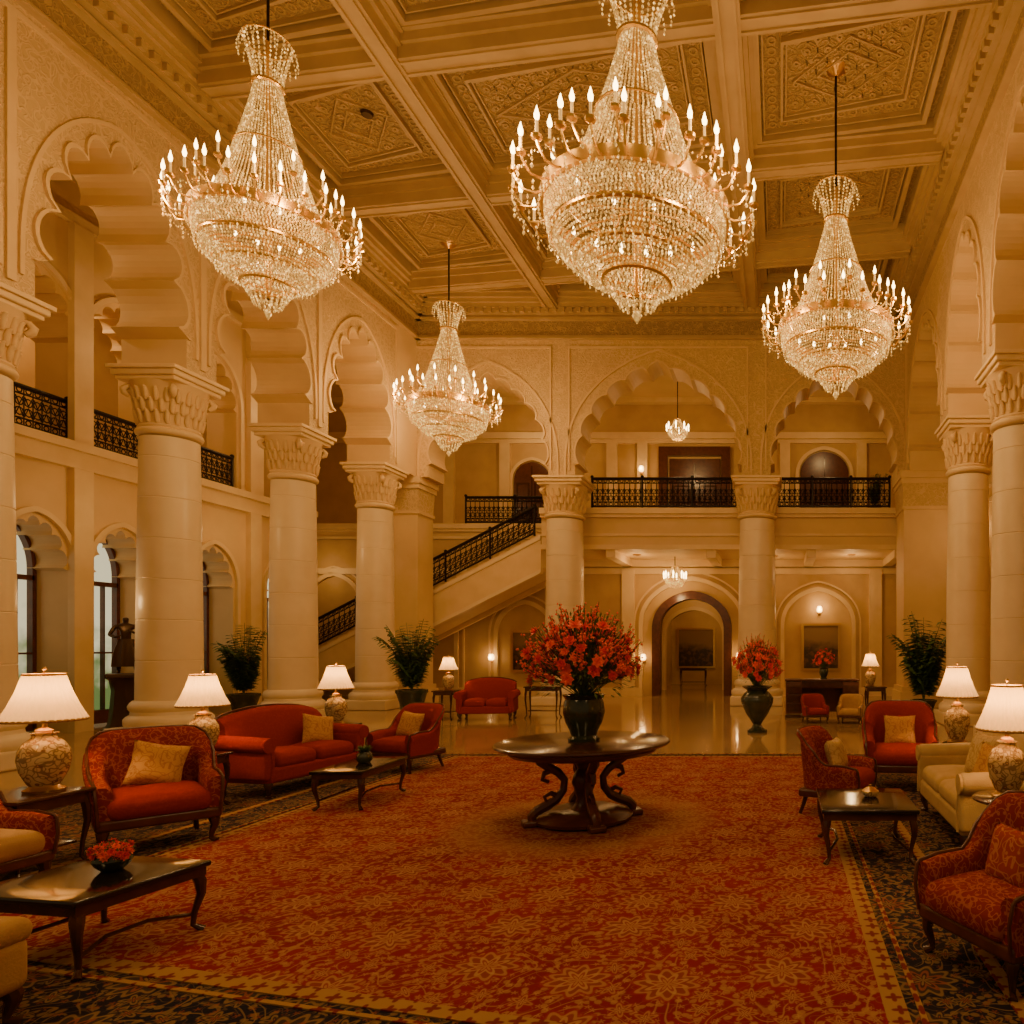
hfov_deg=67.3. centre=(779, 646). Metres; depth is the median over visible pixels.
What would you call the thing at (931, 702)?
pot
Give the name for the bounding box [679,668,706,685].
side table
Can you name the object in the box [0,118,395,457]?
trim
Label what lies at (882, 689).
side table
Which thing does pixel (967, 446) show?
column
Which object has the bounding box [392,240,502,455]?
chandelier
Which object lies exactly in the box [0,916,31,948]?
cushion
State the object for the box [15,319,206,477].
wall
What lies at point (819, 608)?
wall sconce
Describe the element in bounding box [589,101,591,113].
candle
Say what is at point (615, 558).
trim
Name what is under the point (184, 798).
seat cushion
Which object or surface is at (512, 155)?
candle
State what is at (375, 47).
ceiling beams
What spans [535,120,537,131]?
candle
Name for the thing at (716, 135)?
candle
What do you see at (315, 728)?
throw pillow
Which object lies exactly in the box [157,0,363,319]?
chandelier
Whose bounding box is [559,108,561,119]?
candle
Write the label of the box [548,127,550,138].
candle
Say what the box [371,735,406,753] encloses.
seat cushion
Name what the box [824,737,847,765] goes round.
throw pillow
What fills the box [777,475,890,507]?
balcony railing
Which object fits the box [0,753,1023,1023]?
area rug
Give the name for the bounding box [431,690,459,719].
side table
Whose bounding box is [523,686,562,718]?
side table
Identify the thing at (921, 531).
wall pier
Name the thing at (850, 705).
armchair
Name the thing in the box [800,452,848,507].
door
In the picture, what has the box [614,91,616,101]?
candle
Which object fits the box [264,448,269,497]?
wall
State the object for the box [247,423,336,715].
column
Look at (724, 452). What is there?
trim
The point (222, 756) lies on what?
side table
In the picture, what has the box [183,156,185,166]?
candle
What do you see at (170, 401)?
column
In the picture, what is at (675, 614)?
trim
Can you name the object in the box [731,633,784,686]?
flower bouquet
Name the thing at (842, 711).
seat cushion
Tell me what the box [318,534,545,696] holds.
staircase
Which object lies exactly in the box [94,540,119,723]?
window
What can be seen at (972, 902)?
seat cushion
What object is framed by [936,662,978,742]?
table lamp
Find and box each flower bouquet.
[85,837,137,862]
[516,602,643,698]
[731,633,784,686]
[812,648,834,667]
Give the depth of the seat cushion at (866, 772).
7.37 m
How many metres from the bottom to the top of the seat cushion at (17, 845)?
0.215 m
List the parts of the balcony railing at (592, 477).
post, post, rail, rail, post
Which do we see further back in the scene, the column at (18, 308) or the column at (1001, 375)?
the column at (1001, 375)
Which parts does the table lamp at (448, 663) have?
lamp shade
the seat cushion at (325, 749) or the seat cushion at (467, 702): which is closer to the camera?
the seat cushion at (325, 749)
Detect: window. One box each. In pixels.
[16,525,36,731]
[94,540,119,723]
[203,562,208,708]
[267,579,268,675]
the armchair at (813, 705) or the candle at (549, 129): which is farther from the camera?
the armchair at (813, 705)
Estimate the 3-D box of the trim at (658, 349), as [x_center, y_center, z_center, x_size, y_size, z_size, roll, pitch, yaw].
[-3.515,-7.021,20.980,14.710,3.842,0.040,0,0,0]
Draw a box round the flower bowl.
[90,853,133,871]
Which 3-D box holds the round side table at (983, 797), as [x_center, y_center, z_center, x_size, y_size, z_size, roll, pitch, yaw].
[1.700,1.426,5.180,0.540,0.631,0.540,0,0,0]
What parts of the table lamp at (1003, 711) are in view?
lamp shade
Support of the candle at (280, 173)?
on the chandelier at (202, 232)
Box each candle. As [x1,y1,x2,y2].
[169,162,171,171]
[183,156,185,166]
[203,155,205,165]
[253,163,255,173]
[279,171,281,181]
[511,154,513,165]
[519,136,521,147]
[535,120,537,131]
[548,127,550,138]
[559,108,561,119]
[570,101,573,112]
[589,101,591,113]
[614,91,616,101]
[622,101,625,113]
[657,107,659,118]
[664,100,666,110]
[688,118,691,130]
[703,125,705,135]
[715,134,717,145]
[720,157,722,166]
[735,153,737,163]
[747,172,749,182]
[752,191,754,200]
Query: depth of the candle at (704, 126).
7.52 m
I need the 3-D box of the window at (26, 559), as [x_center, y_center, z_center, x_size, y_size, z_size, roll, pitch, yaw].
[-15.190,-0.502,13.600,0.140,4.405,1.320,0,0,0]
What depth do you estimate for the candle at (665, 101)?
7.17 m
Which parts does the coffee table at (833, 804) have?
leg, leg, leg, leg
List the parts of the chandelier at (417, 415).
stem, rod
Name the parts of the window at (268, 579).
frame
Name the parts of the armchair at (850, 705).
armrest, seat rail, backrest, armrest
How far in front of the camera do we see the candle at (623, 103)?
6.68 m
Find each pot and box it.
[226,693,260,712]
[395,689,427,709]
[910,699,936,709]
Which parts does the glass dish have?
lid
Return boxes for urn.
[741,685,772,732]
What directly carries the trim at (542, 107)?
attached to the ceiling at (867, 266)
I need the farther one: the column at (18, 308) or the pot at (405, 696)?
the pot at (405, 696)
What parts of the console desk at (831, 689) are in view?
drawer, drawer, drawer, modesty panel, drawer, drawer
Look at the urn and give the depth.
14.20 m
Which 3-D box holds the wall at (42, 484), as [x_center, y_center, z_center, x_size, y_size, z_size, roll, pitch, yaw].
[-14.900,-4.450,12.300,0.800,12.400,18.600,0,0,0]
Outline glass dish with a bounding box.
[862,784,878,796]
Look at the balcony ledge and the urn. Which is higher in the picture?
the balcony ledge
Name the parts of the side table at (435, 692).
leg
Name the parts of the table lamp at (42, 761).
lamp shade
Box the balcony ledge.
[317,518,895,558]
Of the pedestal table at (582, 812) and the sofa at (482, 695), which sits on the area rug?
the pedestal table at (582, 812)
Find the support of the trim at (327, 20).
attached to the ceiling at (867, 266)
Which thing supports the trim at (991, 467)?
attached to the wall at (990, 488)
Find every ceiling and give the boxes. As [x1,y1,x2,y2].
[158,0,964,279]
[331,366,852,396]
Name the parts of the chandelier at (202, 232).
bulb, bulb, candle arm, candle arm, candle arm, candle arm, candle arm, bulb, candle arm, candle arm, bulb, bulb, candle arm, candle arm, bulb, candle arm, bulb, candle arm, bulb, candle arm, bulb, candle arm, stem, rod, candle arm, bulb, candle arm, candle arm, bulb, candle arm, candle arm, candle arm, candle arm, candle arm, candle arm, candle arm, candle arm, candle arm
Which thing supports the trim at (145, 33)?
attached to the wall at (52, 91)
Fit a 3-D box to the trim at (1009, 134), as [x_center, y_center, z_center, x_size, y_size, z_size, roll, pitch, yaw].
[3.725,-7.037,11.500,0.050,3.374,17.900,0,0,0]
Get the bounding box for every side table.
[2,787,96,877]
[216,751,232,804]
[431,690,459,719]
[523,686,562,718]
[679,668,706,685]
[864,686,886,706]
[972,790,995,804]
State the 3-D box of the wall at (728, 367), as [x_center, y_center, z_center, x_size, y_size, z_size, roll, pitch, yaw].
[-3.600,-7.875,21.500,15.600,5.550,1.000,0,0,0]
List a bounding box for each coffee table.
[0,856,210,982]
[309,756,407,810]
[816,788,919,865]
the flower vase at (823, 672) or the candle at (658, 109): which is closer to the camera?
the candle at (658, 109)
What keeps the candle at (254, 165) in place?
on the chandelier at (202, 232)
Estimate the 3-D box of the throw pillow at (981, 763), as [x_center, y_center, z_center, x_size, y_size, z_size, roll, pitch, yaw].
[1.870,1.071,6.120,0.226,0.448,0.466,0,0,-40]
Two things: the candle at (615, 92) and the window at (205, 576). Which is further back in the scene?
the window at (205, 576)
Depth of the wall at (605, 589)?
25.00 m
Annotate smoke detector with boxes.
[360,109,373,118]
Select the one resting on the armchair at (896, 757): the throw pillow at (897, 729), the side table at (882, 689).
the throw pillow at (897, 729)
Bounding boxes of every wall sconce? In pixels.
[488,654,493,662]
[639,465,643,474]
[817,606,821,614]
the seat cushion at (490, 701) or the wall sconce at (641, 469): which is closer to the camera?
the seat cushion at (490, 701)
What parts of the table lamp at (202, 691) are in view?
lamp shade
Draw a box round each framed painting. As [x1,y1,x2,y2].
[510,630,538,671]
[677,628,714,667]
[801,623,840,670]
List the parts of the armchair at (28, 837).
seat rail, armrest, leg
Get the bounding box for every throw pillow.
[122,739,190,783]
[302,713,333,742]
[396,710,424,734]
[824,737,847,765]
[884,715,915,742]
[965,731,1003,772]
[971,742,993,772]
[985,822,1023,887]
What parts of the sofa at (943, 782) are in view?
leg, armrest, leg, armrest, backrest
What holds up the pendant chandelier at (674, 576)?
hanging from the balcony ledge
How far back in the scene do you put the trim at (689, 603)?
28.50 m
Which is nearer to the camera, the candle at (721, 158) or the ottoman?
the ottoman
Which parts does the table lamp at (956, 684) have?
lamp shade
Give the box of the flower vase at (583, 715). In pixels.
[562,693,604,742]
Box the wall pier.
[393,470,947,707]
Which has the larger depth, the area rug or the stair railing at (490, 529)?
the stair railing at (490, 529)
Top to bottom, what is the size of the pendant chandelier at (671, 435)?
2.510 m
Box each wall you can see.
[0,0,416,475]
[15,180,269,732]
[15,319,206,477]
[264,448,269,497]
[316,405,895,522]
[317,539,895,695]
[417,340,904,484]
[667,611,721,685]
[905,50,1023,469]
[989,449,992,634]
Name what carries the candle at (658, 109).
on the chandelier at (565, 165)
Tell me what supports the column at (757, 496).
on the floor
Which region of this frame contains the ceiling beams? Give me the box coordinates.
[197,0,991,309]
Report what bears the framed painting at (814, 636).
attached to the wall at (605, 589)
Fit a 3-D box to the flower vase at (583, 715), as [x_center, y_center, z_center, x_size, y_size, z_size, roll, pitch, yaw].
[-1.960,0.705,7.000,0.418,0.462,0.418,0,0,0]
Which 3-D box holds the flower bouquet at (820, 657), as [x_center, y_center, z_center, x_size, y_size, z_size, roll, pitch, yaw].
[1.098,0.299,17.588,0.608,0.564,0.608,0,0,0]
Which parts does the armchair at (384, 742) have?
armrest, seat rail, leg, backrest, armrest, leg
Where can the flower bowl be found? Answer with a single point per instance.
(111, 865)
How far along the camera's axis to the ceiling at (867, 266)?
13.69 m
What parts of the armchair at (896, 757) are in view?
armrest, seat rail, backrest, armrest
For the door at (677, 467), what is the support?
in the wall at (476, 465)
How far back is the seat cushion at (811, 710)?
15.96 m
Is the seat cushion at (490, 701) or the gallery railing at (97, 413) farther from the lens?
the seat cushion at (490, 701)
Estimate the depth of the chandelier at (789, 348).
12.58 m
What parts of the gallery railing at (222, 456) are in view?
rail, rail, post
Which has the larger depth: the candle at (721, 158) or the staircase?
the staircase
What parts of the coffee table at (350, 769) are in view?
leg, leg, leg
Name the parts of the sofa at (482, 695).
armrest, backrest, wood trim, armrest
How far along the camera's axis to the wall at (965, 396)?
15.00 m
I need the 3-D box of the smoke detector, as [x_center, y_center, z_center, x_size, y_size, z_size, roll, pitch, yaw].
[-8.200,-10.575,13.900,0.240,0.050,0.240,0,0,0]
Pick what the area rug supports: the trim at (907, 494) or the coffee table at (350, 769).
the coffee table at (350, 769)
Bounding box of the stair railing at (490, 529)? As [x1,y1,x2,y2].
[318,504,535,644]
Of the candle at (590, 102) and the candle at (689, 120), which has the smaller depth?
the candle at (590, 102)
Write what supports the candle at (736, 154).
on the chandelier at (565, 165)
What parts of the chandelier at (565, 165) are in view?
bulb, bulb, candle arm, candle arm, candle arm, candle arm, bulb, candle arm, candle arm, bulb, bulb, candle arm, candle arm, bulb, candle arm, bulb, candle arm, bulb, candle arm, candle arm, candle arm, bulb, stem, candle arm, candle arm, bulb, candle arm, bulb, candle arm, candle arm, bulb, candle arm, bulb, candle arm, candle arm, bulb, candle arm, candle arm, candle arm, bulb, candle arm, candle arm, candle arm, bulb, bulb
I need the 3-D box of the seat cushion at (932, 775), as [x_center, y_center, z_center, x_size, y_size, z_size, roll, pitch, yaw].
[1.790,1.308,6.995,0.610,0.225,0.740,0,0,0]
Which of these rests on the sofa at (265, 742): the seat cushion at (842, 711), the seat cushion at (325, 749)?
the seat cushion at (325, 749)
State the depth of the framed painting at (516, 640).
24.96 m
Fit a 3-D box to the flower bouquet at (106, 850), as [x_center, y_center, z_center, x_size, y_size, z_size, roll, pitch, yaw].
[-3.931,1.189,4.119,0.246,0.124,0.239,0,0,0]
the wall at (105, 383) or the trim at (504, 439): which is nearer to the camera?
the wall at (105, 383)
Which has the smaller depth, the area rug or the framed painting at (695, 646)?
the area rug
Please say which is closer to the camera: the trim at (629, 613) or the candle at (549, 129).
the candle at (549, 129)
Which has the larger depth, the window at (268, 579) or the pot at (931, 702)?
the window at (268, 579)
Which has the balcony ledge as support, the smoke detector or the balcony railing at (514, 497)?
the balcony railing at (514, 497)
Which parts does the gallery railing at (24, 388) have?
rail, rail, post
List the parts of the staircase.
moulding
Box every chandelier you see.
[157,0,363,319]
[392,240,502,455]
[507,0,758,323]
[663,566,686,588]
[666,382,688,440]
[761,60,912,399]
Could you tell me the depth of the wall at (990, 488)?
18.62 m
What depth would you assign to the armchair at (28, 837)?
4.97 m
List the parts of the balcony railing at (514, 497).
post, rail, rail, post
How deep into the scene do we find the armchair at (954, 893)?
3.80 m
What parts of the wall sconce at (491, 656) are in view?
lamp shade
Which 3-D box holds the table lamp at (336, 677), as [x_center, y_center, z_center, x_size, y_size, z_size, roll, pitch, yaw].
[-6.500,0.677,10.250,0.469,0.907,0.469,0,0,0]
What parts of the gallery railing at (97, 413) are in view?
rail, rail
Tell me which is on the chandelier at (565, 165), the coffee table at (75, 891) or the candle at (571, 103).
the candle at (571, 103)
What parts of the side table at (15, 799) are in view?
leg, leg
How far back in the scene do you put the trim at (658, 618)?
24.85 m
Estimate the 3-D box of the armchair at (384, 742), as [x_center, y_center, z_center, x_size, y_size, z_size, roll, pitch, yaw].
[-5.271,1.288,9.979,0.836,0.932,0.820,0,0,18]
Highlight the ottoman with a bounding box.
[0,916,31,1023]
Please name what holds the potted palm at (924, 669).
on the floor
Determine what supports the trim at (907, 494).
attached to the wall pier
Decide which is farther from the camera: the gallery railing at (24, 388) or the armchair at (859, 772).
the gallery railing at (24, 388)
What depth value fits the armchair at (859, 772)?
7.21 m
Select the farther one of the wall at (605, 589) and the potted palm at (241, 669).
the wall at (605, 589)
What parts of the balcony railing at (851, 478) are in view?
post, rail, rail, post, post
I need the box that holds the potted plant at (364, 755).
[355,745,372,762]
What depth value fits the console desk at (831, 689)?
17.33 m
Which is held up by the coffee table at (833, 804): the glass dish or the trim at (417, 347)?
the glass dish
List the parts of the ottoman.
leg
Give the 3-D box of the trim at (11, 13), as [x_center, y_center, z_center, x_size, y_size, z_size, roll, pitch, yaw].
[-10.880,-7.140,11.550,0.040,3.880,16.700,0,0,0]
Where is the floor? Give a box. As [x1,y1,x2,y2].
[0,684,972,790]
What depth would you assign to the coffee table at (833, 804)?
5.67 m
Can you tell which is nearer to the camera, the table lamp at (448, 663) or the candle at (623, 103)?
the candle at (623, 103)
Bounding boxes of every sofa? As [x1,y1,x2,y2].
[214,703,368,798]
[453,677,520,720]
[916,732,1023,845]
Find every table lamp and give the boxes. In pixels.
[0,667,88,794]
[174,670,230,751]
[317,662,354,722]
[438,655,457,689]
[861,652,878,686]
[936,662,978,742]
[975,679,1023,797]
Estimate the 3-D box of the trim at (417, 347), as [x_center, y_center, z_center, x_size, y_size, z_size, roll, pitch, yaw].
[-3.600,-7.155,20.980,15.100,3.710,0.040,0,0,0]
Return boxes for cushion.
[0,828,44,862]
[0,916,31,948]
[107,780,211,820]
[275,746,315,766]
[289,740,353,758]
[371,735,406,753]
[463,698,487,706]
[486,697,507,706]
[808,707,826,714]
[839,708,858,715]
[848,765,874,787]
[872,742,922,765]
[922,765,964,792]
[925,869,1023,941]
[939,778,956,809]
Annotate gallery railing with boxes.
[13,381,67,437]
[94,409,137,458]
[201,446,233,486]
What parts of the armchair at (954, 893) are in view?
leg, armrest, seat rail, backrest, leg, armrest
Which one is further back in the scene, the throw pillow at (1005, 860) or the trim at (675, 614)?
the trim at (675, 614)
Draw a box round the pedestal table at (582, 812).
[492,731,669,833]
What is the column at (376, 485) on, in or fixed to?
on the floor
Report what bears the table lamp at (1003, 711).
on the round side table at (983, 797)
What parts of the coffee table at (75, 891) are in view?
leg, leg, leg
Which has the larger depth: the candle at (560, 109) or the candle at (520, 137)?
the candle at (520, 137)
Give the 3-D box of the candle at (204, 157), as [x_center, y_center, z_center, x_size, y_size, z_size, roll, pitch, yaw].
[-7.325,-6.175,8.906,0.026,0.150,0.026,0,0,21]
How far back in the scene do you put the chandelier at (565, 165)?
7.65 m
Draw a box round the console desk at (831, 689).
[785,678,859,717]
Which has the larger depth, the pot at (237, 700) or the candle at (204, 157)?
the pot at (237, 700)
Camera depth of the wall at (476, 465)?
27.60 m
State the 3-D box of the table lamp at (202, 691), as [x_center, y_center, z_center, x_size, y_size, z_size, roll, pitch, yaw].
[-6.200,0.697,7.520,0.469,0.907,0.469,0,0,0]
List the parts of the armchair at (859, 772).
leg, backrest, armrest, seat rail, armrest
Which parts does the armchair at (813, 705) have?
armrest, backrest, seat rail, wood trim, armrest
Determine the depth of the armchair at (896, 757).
8.86 m
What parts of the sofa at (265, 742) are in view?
armrest, wood trim, leg, backrest, armrest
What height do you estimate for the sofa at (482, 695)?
1.049 m
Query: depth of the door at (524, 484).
27.51 m
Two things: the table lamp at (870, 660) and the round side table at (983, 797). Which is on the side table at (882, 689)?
the table lamp at (870, 660)
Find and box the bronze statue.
[100,617,134,730]
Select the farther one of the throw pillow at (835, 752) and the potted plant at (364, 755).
the potted plant at (364, 755)
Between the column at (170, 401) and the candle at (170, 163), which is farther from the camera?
the column at (170, 401)
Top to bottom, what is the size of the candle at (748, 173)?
0.145 m
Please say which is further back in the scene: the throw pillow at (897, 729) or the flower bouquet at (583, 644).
the throw pillow at (897, 729)
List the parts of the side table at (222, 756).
leg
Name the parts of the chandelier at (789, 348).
candle arm, candle arm, candle arm, candle arm, candle arm, candle arm, candle arm, candle arm, candle arm, candle arm, candle arm, stem, rod, candle arm, candle arm, candle arm, candle arm, candle arm, candle arm, candle arm, candle arm, candle arm, candle arm, candle arm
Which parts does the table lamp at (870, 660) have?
lamp shade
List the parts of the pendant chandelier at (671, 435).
rod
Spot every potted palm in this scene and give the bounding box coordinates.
[209,623,267,712]
[372,619,439,709]
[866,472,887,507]
[887,611,945,709]
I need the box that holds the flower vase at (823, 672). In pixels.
[819,668,827,678]
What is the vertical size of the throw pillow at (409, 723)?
0.398 m
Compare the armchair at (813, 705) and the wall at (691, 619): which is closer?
the armchair at (813, 705)
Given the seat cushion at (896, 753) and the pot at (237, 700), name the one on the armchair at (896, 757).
the seat cushion at (896, 753)
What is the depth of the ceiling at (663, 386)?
26.72 m
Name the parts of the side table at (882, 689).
leg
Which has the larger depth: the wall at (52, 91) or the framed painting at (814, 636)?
the framed painting at (814, 636)
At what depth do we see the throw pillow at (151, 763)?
6.20 m
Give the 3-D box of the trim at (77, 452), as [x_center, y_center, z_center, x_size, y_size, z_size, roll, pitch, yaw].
[-14.375,-3.550,12.300,0.250,10.600,18.600,0,0,0]
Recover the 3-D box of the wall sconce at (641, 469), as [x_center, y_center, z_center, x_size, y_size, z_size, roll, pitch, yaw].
[-5.400,-6.890,27.271,0.200,0.320,0.258,0,0,0]
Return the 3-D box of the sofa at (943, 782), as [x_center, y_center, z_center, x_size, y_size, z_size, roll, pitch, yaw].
[1.892,1.236,6.620,0.866,1.049,1.905,0,0,0]
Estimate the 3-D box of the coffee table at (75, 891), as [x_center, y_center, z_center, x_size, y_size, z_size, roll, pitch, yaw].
[-3.950,1.530,4.020,0.780,0.434,0.740,0,0,9]
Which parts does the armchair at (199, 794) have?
armrest, leg, backrest, seat rail, leg, armrest, leg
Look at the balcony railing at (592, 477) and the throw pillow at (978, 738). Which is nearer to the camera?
the throw pillow at (978, 738)
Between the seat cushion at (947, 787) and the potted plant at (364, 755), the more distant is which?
the potted plant at (364, 755)
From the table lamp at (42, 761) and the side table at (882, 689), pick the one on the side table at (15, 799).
the table lamp at (42, 761)
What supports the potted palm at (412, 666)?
on the floor
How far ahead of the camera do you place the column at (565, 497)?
20.99 m
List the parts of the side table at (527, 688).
leg, leg, leg, leg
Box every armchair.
[0,790,59,874]
[82,724,226,844]
[365,702,445,773]
[796,724,877,812]
[800,693,829,723]
[836,693,863,723]
[862,700,939,772]
[913,790,1023,1001]
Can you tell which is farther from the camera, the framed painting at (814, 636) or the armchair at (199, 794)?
the framed painting at (814, 636)
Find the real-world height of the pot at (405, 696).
0.700 m
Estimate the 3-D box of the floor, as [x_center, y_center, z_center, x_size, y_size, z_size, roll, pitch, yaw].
[-6.400,1.900,16.250,25.600,0.300,35.500,0,0,0]
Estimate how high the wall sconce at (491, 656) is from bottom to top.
0.320 m
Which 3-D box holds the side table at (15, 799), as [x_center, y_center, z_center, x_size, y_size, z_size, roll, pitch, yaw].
[-5.840,1.437,5.380,0.600,0.613,0.600,0,0,0]
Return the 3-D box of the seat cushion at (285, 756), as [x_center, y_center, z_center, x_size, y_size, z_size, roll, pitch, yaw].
[-6.023,1.308,8.411,0.560,0.225,0.590,0,0,10]
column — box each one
[0,282,56,771]
[104,363,229,729]
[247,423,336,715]
[340,462,408,710]
[531,475,595,705]
[730,475,782,705]
[934,415,992,726]
[973,349,1023,735]
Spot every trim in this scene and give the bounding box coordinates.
[0,0,397,463]
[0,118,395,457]
[14,0,1023,339]
[14,200,317,732]
[160,0,957,282]
[185,0,939,258]
[317,508,895,566]
[317,566,895,695]
[328,397,886,522]
[394,483,947,514]
[416,346,904,469]
[417,348,904,475]
[652,591,731,695]
[659,446,730,507]
[662,599,722,689]
[662,606,723,689]
[907,80,1023,463]
[988,466,992,502]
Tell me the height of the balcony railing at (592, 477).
1.095 m
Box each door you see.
[514,462,547,520]
[669,459,719,507]
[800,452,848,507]
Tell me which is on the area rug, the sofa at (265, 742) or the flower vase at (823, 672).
the sofa at (265, 742)
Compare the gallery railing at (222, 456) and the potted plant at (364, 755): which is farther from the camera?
the gallery railing at (222, 456)
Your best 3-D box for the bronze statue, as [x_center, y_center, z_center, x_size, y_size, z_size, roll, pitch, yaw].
[-12.850,0.585,13.750,0.672,2.331,0.672,0,0,-40]
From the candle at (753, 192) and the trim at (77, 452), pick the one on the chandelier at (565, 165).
the candle at (753, 192)
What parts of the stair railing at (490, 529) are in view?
post, post, post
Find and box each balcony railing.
[464,494,543,522]
[590,475,736,507]
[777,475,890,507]

